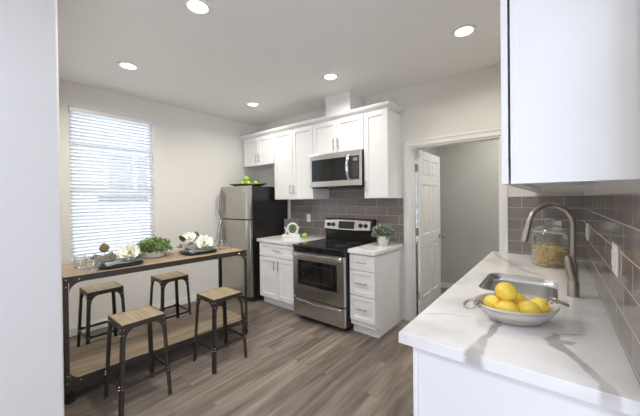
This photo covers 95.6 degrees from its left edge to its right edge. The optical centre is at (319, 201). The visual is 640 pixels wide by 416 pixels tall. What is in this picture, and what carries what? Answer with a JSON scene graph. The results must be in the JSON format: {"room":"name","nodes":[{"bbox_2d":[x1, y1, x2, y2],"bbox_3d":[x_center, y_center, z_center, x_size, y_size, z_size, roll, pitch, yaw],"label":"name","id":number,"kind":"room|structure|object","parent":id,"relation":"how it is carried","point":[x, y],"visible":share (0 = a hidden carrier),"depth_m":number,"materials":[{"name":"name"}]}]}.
{"room":"kitchen","nodes":[
{"label":"kitchen","id":0,"kind":"room"},
{"bbox_2d":[0,0,63,415],"bbox_3d":[-3.059,0.092,1.069,2.302,2.767,2.810,0,0,39],"label":"wall","id":1,"kind":"structure","parent":0,"point":[31,311],"depth_m":1.35,"materials":[{"name":"paint"}]},
{"bbox_2d":[58,78,258,328],"bbox_3d":[-2.074,0.062,4.021,0.120,2.767,3.259,0,0,39],"label":"wall","id":2,"kind":"structure","parent":0,"point":[195,154],"depth_m":3.99,"materials":[{"name":"paint"}]},
{"bbox_2d":[68,111,153,259],"bbox_3d":[-2.509,-0.198,3.530,0.060,1.703,0.862,0,0,39],"label":"window","id":3,"kind":"structure","parent":2,"relation":"in","point":[102,254],"depth_m":3.40,"materials":[{"name":"paint"}]},
{"bbox_2d":[68,106,153,261],"bbox_3d":[-2.462,-0.199,3.491,0.073,1.697,0.850,0,0,39],"label":"window blind","id":4,"kind":"object","parent":3,"relation":"attached to","point":[71,109],"visible":0.86,"depth_m":3.44,"materials":[{"name":"white plastic"}]},
{"bbox_2d":[69,295,196,336],"bbox_3d":[-2.188,1.404,3.762,0.014,0.090,2.440,0,0,39],"label":"baseboard","id":5,"kind":"structure","parent":2,"relation":"attached to","point":[72,331],"depth_m":3.37,"materials":[{"name":"paint"}]},
{"bbox_2d":[64,288,447,415],"bbox_3d":[0.097,1.486,1.618,6.600,0.100,7.600,0,0,39],"label":"floor","id":6,"kind":"structure","parent":0,"point":[295,364],"depth_m":2.40,"materials":[{"name":"brown wood"}]},
{"bbox_2d":[76,281,124,347],"bbox_3d":[-2.167,1.149,2.885,0.342,0.610,0.342,0,0,39],"label":"bar stool","id":7,"kind":"object","parent":6,"relation":"on","point":[92,291],"visible":0.91,"depth_m":2.85,"materials":[{"name":"metal"}]},
{"bbox_2d":[104,305,171,415],"bbox_3d":[-1.360,1.144,2.164,0.342,0.610,0.342,0,0,39],"label":"bar stool","id":8,"kind":"object","parent":6,"relation":"on","point":[126,321],"visible":1,"depth_m":2.13,"materials":[{"name":"metal"}]},
{"bbox_2d":[62,245,247,404],"bbox_3d":[-1.504,0.988,2.794,0.584,0.918,1.508,0,1,43],"label":"console table","id":9,"kind":"object","parent":6,"relation":"on","point":[82,363],"visible":0.7,"depth_m":2.54,"materials":[{"name":"brown wood"}]},
{"bbox_2d":[94,261,142,268],"bbox_3d":[-1.703,0.525,2.461,0.325,0.016,0.325,0,0,39],"label":"charger plate","id":10,"kind":"object","parent":9,"relation":"on","point":[100,265],"visible":0.64,"depth_m":2.41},
{"bbox_2d":[101,258,143,265],"bbox_3d":[-1.689,0.503,2.477,0.225,0.016,0.262,0,1,43],"label":"striped napkin","id":11,"kind":"object","parent":10,"relation":"on","point":[106,263],"visible":0.6,"depth_m":2.42,"materials":[{"name":"fabric"}]},
{"bbox_2d":[90,252,116,261],"bbox_3d":[-1.790,0.456,2.399,0.200,0.072,0.159,0,0,39],"label":"linen napkin","id":12,"kind":"object","parent":11,"relation":"on","point":[110,256],"visible":0.99,"depth_m":2.39,"materials":[{"name":"white fabric"}]},
{"bbox_2d":[99,242,146,261],"bbox_3d":[-1.663,0.424,2.495,0.332,0.145,0.311,0,0,39],"label":"sprig","id":13,"kind":"object","parent":11,"relation":"on","point":[129,252],"visible":0.99,"depth_m":2.49,"materials":[{"name":"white plant"}]},
{"bbox_2d":[63,306,240,379],"bbox_3d":[-1.505,1.278,2.792,0.564,0.018,1.476,0,1,43],"label":"shelf","id":14,"kind":"object","parent":9,"relation":"attached to","point":[88,361],"depth_m":2.62,"materials":[{"name":"brown wood"}]},
{"bbox_2d":[136,236,172,257],"bbox_3d":[-1.625,0.431,2.830,0.354,0.196,0.354,0,0,39],"label":"potted plant","id":15,"kind":"object","parent":9,"relation":"on","point":[157,243],"visible":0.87,"depth_m":2.78,"materials":[{"name":"green plant"}]},
{"bbox_2d":[179,249,216,254],"bbox_3d":[-1.265,0.516,3.011,0.325,0.016,0.325,0,0,39],"label":"charger plate","id":16,"kind":"object","parent":9,"relation":"on","point":[214,250],"visible":0.63,"depth_m":2.97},
{"bbox_2d":[183,247,216,252],"bbox_3d":[-1.251,0.495,3.026,0.225,0.016,0.262,0,1,43],"label":"striped napkin","id":17,"kind":"object","parent":16,"relation":"on","point":[188,250],"visible":0.57,"depth_m":2.98,"materials":[{"name":"fabric"}]},
{"bbox_2d":[176,242,197,249],"bbox_3d":[-1.352,0.448,2.949,0.200,0.072,0.159,0,0,39],"label":"linen napkin","id":18,"kind":"object","parent":17,"relation":"on","point":[190,245],"visible":0.99,"depth_m":2.94,"materials":[{"name":"white fabric"}]},
{"bbox_2d":[179,231,215,249],"bbox_3d":[-1.257,0.400,3.006,0.333,0.178,0.283,-1,0,-3],"label":"flowers","id":19,"kind":"object","parent":17,"relation":"on","point":[205,242],"visible":1,"depth_m":3.01,"materials":[{"name":"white plant"}]},
{"bbox_2d":[149,271,190,318],"bbox_3d":[-1.705,1.141,3.300,0.342,0.610,0.342,0,0,39],"label":"bar stool","id":20,"kind":"object","parent":6,"relation":"on","point":[164,279],"visible":0.88,"depth_m":3.29,"materials":[{"name":"metal"}]},
{"bbox_2d":[193,286,246,374],"bbox_3d":[-0.916,1.136,2.658,0.342,0.610,0.342,0,0,39],"label":"bar stool","id":21,"kind":"object","parent":6,"relation":"on","point":[214,297],"visible":1,"depth_m":2.62,"materials":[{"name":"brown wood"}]},
{"bbox_2d":[217,185,287,301],"bbox_3d":[-1.064,0.598,4.576,0.729,1.664,0.842,0,0,39],"label":"refrigerator","id":22,"kind":"object","parent":6,"relation":"on","point":[249,213],"visible":0.75,"depth_m":4.26,"materials":[{"name":"silver metal"}]},
{"bbox_2d":[230,183,266,185],"bbox_3d":[-1.117,-0.259,4.503,0.502,0.048,0.403,0,0,39],"label":"platter","id":23,"kind":"object","parent":22,"relation":"on","point":[262,184],"visible":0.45,"depth_m":4.39,"materials":[{"name":"plastic"}]},
{"bbox_2d":[259,242,293,310],"bbox_3d":[-0.364,0.988,4.129,0.728,0.873,0.722,0,0,39],"label":"base cabinet","id":24,"kind":"object","parent":6,"relation":"on","point":[276,260],"visible":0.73,"depth_m":3.88,"materials":[{"name":"paint"}]},
{"bbox_2d":[257,234,325,245],"bbox_3d":[-0.381,0.530,4.135,0.759,0.040,0.705,0,0,39],"label":"countertop","id":25,"kind":"structure","parent":24,"relation":"on","point":[278,239],"depth_m":3.95,"materials":[{"name":"stone"}]},
{"bbox_2d":[282,219,300,237],"bbox_3d":[-0.412,0.378,4.168,0.260,0.265,0.110,-1,0,0],"label":"ring ornament","id":26,"kind":"object","parent":25,"relation":"on","point":[291,226],"visible":1,"depth_m":4.16,"materials":[{"name":"white ceramic"}]},
{"bbox_2d":[292,218,375,330],"bbox_3d":[0.176,0.825,3.599,0.760,1.195,0.804,0,0,39],"label":"range","id":27,"kind":"object","parent":6,"relation":"on","point":[321,267],"visible":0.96,"depth_m":3.36,"materials":[{"name":"silver metal"}]},
{"bbox_2d":[292,238,370,252],"bbox_3d":[0.168,0.528,3.591,0.760,0.029,0.689,0,0,39],"label":"cooktop","id":28,"kind":"object","parent":27,"relation":"in","point":[327,245],"depth_m":3.50,"materials":[{"name":"black glass"}]},
{"bbox_2d":[350,247,402,337],"bbox_3d":[0.650,0.982,3.312,0.308,0.873,0.714,0,0,39],"label":"base cabinet","id":29,"kind":"object","parent":6,"relation":"on","point":[376,282],"visible":0.99,"depth_m":3.10,"materials":[{"name":"paint"}]},
{"bbox_2d":[348,242,402,255],"bbox_3d":[0.648,0.523,3.302,0.330,0.040,0.705,0,0,39],"label":"countertop","id":30,"kind":"structure","parent":29,"relation":"on","point":[373,249],"depth_m":3.15,"materials":[{"name":"stone"}]},
{"bbox_2d":[371,224,396,245],"bbox_3d":[0.731,0.377,3.362,0.293,0.250,0.311,0,0,39],"label":"potted plant","id":31,"kind":"object","parent":30,"relation":"on","point":[383,239],"visible":1,"depth_m":3.32,"materials":[{"name":"green plant"}]},
{"bbox_2d":[413,347,629,415],"bbox_3d":[1.296,0.984,1.823,0.652,0.872,2.215,0,0,39],"label":"base cabinet","id":32,"kind":"object","parent":6,"relation":"on","point":[442,386],"visible":0.21,"depth_m":1.01,"materials":[{"name":"paint"}]},
{"bbox_2d":[399,251,639,415],"bbox_3d":[1.276,0.526,1.814,0.673,0.042,2.227,0,0,39],"label":"countertop","id":33,"kind":"structure","parent":32,"relation":"on","point":[578,353],"depth_m":1.09,"materials":[{"name":"stone"}]},
{"bbox_2d":[462,293,569,325],"bbox_3d":[0.849,0.466,1.261,0.458,0.095,0.260,-1,0,-1],"label":"bowl","id":34,"kind":"object","parent":33,"relation":"on","point":[507,317],"visible":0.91,"depth_m":1.19,"materials":[{"name":"ceramic"},{"name":"brushed nickel"}]},
{"bbox_2d":[483,295,500,307],"bbox_3d":[0.770,0.452,1.289,0.078,0.074,0.083,0,0,39],"label":"lemon","id":35,"kind":"object","parent":34,"relation":"in","point":[490,300],"visible":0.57,"depth_m":1.27,"materials":[{"name":"yellow food"}]},
{"bbox_2d":[495,300,520,312],"bbox_3d":[0.791,0.455,1.224,0.082,0.076,0.083,-1,0,-25],"label":"lemon","id":36,"kind":"object","parent":34,"relation":"in","point":[506,305],"visible":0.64,"depth_m":1.20,"materials":[{"name":"yellow food"}]},
{"bbox_2d":[495,282,516,300],"bbox_3d":[0.808,0.390,1.260,0.081,0.082,0.092,0,0,39],"label":"lemon","id":37,"kind":"object","parent":36,"relation":"on","point":[503,290],"visible":0.96,"depth_m":1.23,"materials":[{"name":"yellow food"}]},
{"bbox_2d":[512,292,525,303],"bbox_3d":[0.874,0.441,1.307,0.081,0.076,0.084,-1,0,-19],"label":"lemon","id":38,"kind":"object","parent":34,"relation":"in","point":[520,297],"visible":0.18,"depth_m":1.27,"materials":[{"name":"yellow food"}]},
{"bbox_2d":[516,300,541,312],"bbox_3d":[0.872,0.454,1.216,0.091,0.078,0.081,0,0,39],"label":"lemon","id":39,"kind":"object","parent":34,"relation":"in","point":[526,306],"visible":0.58,"depth_m":1.19,"materials":[{"name":"yellow food"}]},
{"bbox_2d":[530,298,549,312],"bbox_3d":[0.937,0.449,1.242,0.075,0.077,0.084,0,0,39],"label":"lemon","id":40,"kind":"object","parent":34,"relation":"in","point":[543,304],"visible":0.49,"depth_m":1.21,"materials":[{"name":"yellow food"}]},
{"bbox_2d":[480,274,557,298],"bbox_3d":[1.227,0.639,1.790,0.373,0.244,0.498,0,0,39],"label":"sink","id":41,"kind":"object","parent":33,"relation":"in","point":[545,289],"visible":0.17,"depth_m":1.96,"materials":[{"name":"metal"}]},
{"bbox_2d":[520,203,579,297],"bbox_3d":[1.246,0.256,1.570,0.278,0.502,0.066,-1,0,10],"label":"faucet","id":42,"kind":"object","parent":33,"relation":"on","point":[571,266],"visible":1,"depth_m":1.55,"materials":[{"name":"silver metal"}]},
{"bbox_2d":[531,218,569,263],"bbox_3d":[1.794,0.311,2.264,0.244,0.370,0.244,0,0,39],"label":"glass jar","id":43,"kind":"object","parent":33,"relation":"on","point":[538,230],"visible":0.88,"depth_m":2.23,"materials":[{"name":"clear glass"}]},
{"bbox_2d":[532,244,568,266],"bbox_3d":[1.796,0.415,2.266,0.224,0.145,0.225,-1,0,13],"label":"pasta","id":44,"kind":"object","parent":43,"relation":"in","point":[545,253],"visible":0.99,"depth_m":2.22,"materials":[{"name":"beige food"}]},
{"bbox_2d":[57,0,500,125],"bbox_3d":[0.064,-1.381,1.599,6.600,0.100,7.600,0,0,39],"label":"ceiling","id":45,"kind":"structure","parent":0,"point":[275,55],"depth_m":2.52,"materials":[{"name":"paint"}]},
{"bbox_2d":[117,61,138,70],"bbox_3d":[-1.854,-1.311,2.806,0.184,0.010,0.184,0,0,39],"label":"recessed light","id":46,"kind":"object","parent":45,"relation":"in","point":[123,64],"visible":1,"depth_m":2.79,"materials":[{"name":"white"}]},
{"bbox_2d":[183,0,211,14],"bbox_3d":[-0.827,-1.318,1.961,0.184,0.010,0.184,0,0,39],"label":"recessed light","id":47,"kind":"object","parent":45,"relation":"in","point":[198,7],"visible":1,"depth_m":1.96,"materials":[{"name":"white plastic"}]},
{"bbox_2d":[246,102,259,106],"bbox_3d":[-0.917,-1.330,3.964,0.184,0.010,0.184,0,0,39],"label":"recessed light","id":48,"kind":"object","parent":45,"relation":"in","point":[252,104],"visible":1,"depth_m":3.97,"materials":[{"name":"white"}]},
{"bbox_2d":[322,73,338,80],"bbox_3d":[0.112,-1.336,3.105,0.184,0.010,0.184,0,0,39],"label":"recessed light","id":49,"kind":"object","parent":45,"relation":"in","point":[328,76],"visible":1,"depth_m":3.10,"materials":[{"name":"white"}]},
{"bbox_2d":[326,91,364,115],"bbox_3d":[0.330,-1.225,3.763,0.374,0.244,0.361,0,0,39],"label":"duct cover","id":50,"kind":"object","parent":45,"relation":"attached to","point":[348,100],"visible":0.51,"depth_m":3.61,"materials":[{"name":"paint"}]},
{"bbox_2d":[451,24,476,37],"bbox_3d":[1.136,-1.343,2.288,0.184,0.010,0.184,0,0,39],"label":"recessed light","id":51,"kind":"object","parent":45,"relation":"in","point":[465,30],"visible":1,"depth_m":2.28,"materials":[{"name":"white"}]},
{"bbox_2d":[258,63,583,311],"bbox_3d":[1.440,0.026,3.195,6.382,2.767,0.120,0,0,39],"label":"wall","id":52,"kind":"structure","parent":0,"point":[469,101],"depth_m":3.16,"materials":[{"name":"paint"}]},
{"bbox_2d":[244,134,273,168],"bbox_3d":[-0.881,-0.803,4.729,0.748,0.450,0.394,0,0,39],"label":"upper cabinet","id":53,"kind":"object","parent":52,"relation":"attached to","point":[259,151],"visible":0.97,"depth_m":4.60,"materials":[{"name":"paint"}]},
{"bbox_2d":[274,125,328,199],"bbox_3d":[-0.289,-0.534,4.254,0.762,0.995,0.394,0,0,39],"label":"upper cabinet","id":54,"kind":"object","parent":52,"relation":"attached to","point":[293,149],"visible":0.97,"depth_m":4.10,"materials":[{"name":"paint"}]},
{"bbox_2d":[313,114,363,154],"bbox_3d":[0.308,-0.826,3.766,0.780,0.420,0.394,0,0,39],"label":"upper cabinet","id":55,"kind":"object","parent":52,"relation":"attached to","point":[343,134],"visible":0.79,"depth_m":3.61,"materials":[{"name":"paint"}]},
{"bbox_2d":[310,149,363,188],"bbox_3d":[0.276,-0.394,3.723,0.774,0.432,0.494,0,0,39],"label":"microwave","id":56,"kind":"object","parent":55,"relation":"attached to","point":[344,169],"visible":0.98,"depth_m":3.56,"materials":[{"name":"silver metal"}]},
{"bbox_2d":[290,188,403,244],"bbox_3d":[0.263,0.168,4.068,1.888,0.700,0.008,0,0,39],"label":"backsplash","id":57,"kind":"structure","parent":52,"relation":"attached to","point":[349,202],"depth_m":3.96,"materials":[{"name":"tile"}]},
{"bbox_2d":[307,214,310,221],"bbox_3d":[-0.173,0.246,4.412,0.072,0.118,0.008,0,0,39],"label":"wall outlet","id":58,"kind":"object","parent":57,"relation":"attached to","point":[308,215],"visible":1,"depth_m":4.41,"materials":[{"name":"white plastic"}]},
{"bbox_2d":[364,108,401,197],"bbox_3d":[0.734,-0.541,3.425,0.304,0.995,0.394,0,0,39],"label":"upper cabinet","id":59,"kind":"object","parent":52,"relation":"attached to","point":[382,128],"visible":1,"depth_m":3.31,"materials":[{"name":"paint"}]},
{"bbox_2d":[240,101,403,140],"bbox_3d":[-0.171,-1.065,4.149,2.685,0.065,0.396,0,0,39],"label":"crown molding","id":60,"kind":"structure","parent":59,"relation":"attached to","point":[386,104],"depth_m":3.67,"materials":[{"name":"paint"}]},
{"bbox_2d":[415,150,444,314],"bbox_3d":[1.433,0.383,3.792,0.182,2.023,0.812,0,0,39],"label":"door","id":61,"kind":"structure","parent":52,"relation":"in","point":[427,167],"depth_m":3.71,"materials":[{"name":"paint"}]},
{"bbox_2d":[403,128,507,320],"bbox_3d":[1.455,0.345,3.183,1.044,2.130,0.149,0,0,39],"label":"trim","id":62,"kind":"structure","parent":52,"relation":"attached to","point":[409,147],"depth_m":3.42,"materials":[{"name":"paint"}]},
{"bbox_2d":[508,196,582,258],"bbox_3d":[2.030,0.227,2.638,0.533,0.559,0.008,0,0,39],"label":"backsplash","id":63,"kind":"structure","parent":52,"relation":"attached to","point":[519,207],"depth_m":2.64,"materials":[{"name":"tile"}]},
{"bbox_2d":[552,221,561,233],"bbox_3d":[2.099,0.228,2.572,0.072,0.118,0.008,0,0,39],"label":"wall outlet","id":64,"kind":"object","parent":63,"relation":"attached to","point":[558,223],"visible":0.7,"depth_m":2.57,"materials":[{"name":"white plastic"}]},
{"bbox_2d":[415,147,436,301],"bbox_3d":[1.415,0.020,4.226,0.120,2.767,1.451,0,0,39],"label":"wall","id":65,"kind":"structure","parent":0,"point":[433,150],"depth_m":4.07,"materials":[{"name":"paint"}]},
{"bbox_2d":[437,140,498,283],"bbox_3d":[2.830,0.004,4.091,2.490,2.767,0.120,0,0,39],"label":"wall","id":66,"kind":"structure","parent":0,"point":[469,172],"depth_m":4.47,"materials":[{"name":"paint"}]},
{"bbox_2d":[441,282,453,288],"bbox_3d":[2.588,1.345,4.222,2.696,0.090,0.014,0,0,39],"label":"baseboard","id":67,"kind":"structure","parent":66,"relation":"attached to","point":[443,284],"depth_m":4.66,"materials":[{"name":"paint"}]},
{"bbox_2d":[584,179,639,194],"bbox_3d":[1.572,0.035,1.551,0.109,2.767,2.269,0,0,39],"label":"wall","id":68,"kind":"structure","parent":0,"point":[632,186],"depth_m":1.12,"materials":[{"name":"paint"}]},
{"bbox_2d":[528,188,595,191],"bbox_3d":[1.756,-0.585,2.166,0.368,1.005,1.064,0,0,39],"label":"under-cabinet light","id":69,"kind":"object","parent":68,"relation":"attached to","point":[548,190],"visible":0.16,"depth_m":2.52,"materials":[{"name":"paint"}]},
{"bbox_2d":[500,0,639,189],"bbox_3d":[1.086,-0.572,1.338,0.368,1.005,1.063,0,0,39],"label":"upper cabinet","id":70,"kind":"object","parent":68,"relation":"attached to","point":[570,69],"visible":1,"depth_m":0.91,"materials":[{"name":"paint"}]},
{"bbox_2d":[583,192,639,384],"bbox_3d":[1.534,0.239,1.595,0.008,0.559,2.254,0,0,39],"label":"backsplash","id":71,"kind":"structure","parent":68,"relation":"attached to","point":[610,218],"depth_m":1.06,"materials":[{"name":"tile"}]},
{"bbox_2d":[586,223,587,239],"bbox_3d":[1.928,0.216,2.097,0.010,0.118,0.072,0,0,39],"label":"light switch","id":72,"kind":"object","parent":71,"relation":"attached to","point":[586,223],"visible":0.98,"depth_m":2.09,"materials":[{"name":"white plastic"}]},
{"bbox_2d":[611,242,618,276],"bbox_3d":[1.135,0.219,1.117,0.010,0.118,0.118,0,0,39],"label":"light switch","id":73,"kind":"object","parent":71,"relation":"attached to","point":[615,247],"visible":1,"depth_m":1.09,"materials":[{"name":"white plastic"}]},
{"label":"outside","id":74,"kind":"structure","parent":0,"visible":0},
{"bbox_3d":[-4.378,1.813,5.503,5.250,0.100,11.000,0,0,39],"label":"ground","id":75,"kind":"structure","parent":74,"visible":0},
{"bbox_2d":[72,115,148,256],"bbox_3d":[-4.293,-0.187,5.402,0.330,3.900,9.000,0,0,39],"label":"neighbor house","id":76,"kind":"structure","parent":75,"relation":"on","point":[72,115],"depth_m":5.51,"materials":[{"name":"grey"}]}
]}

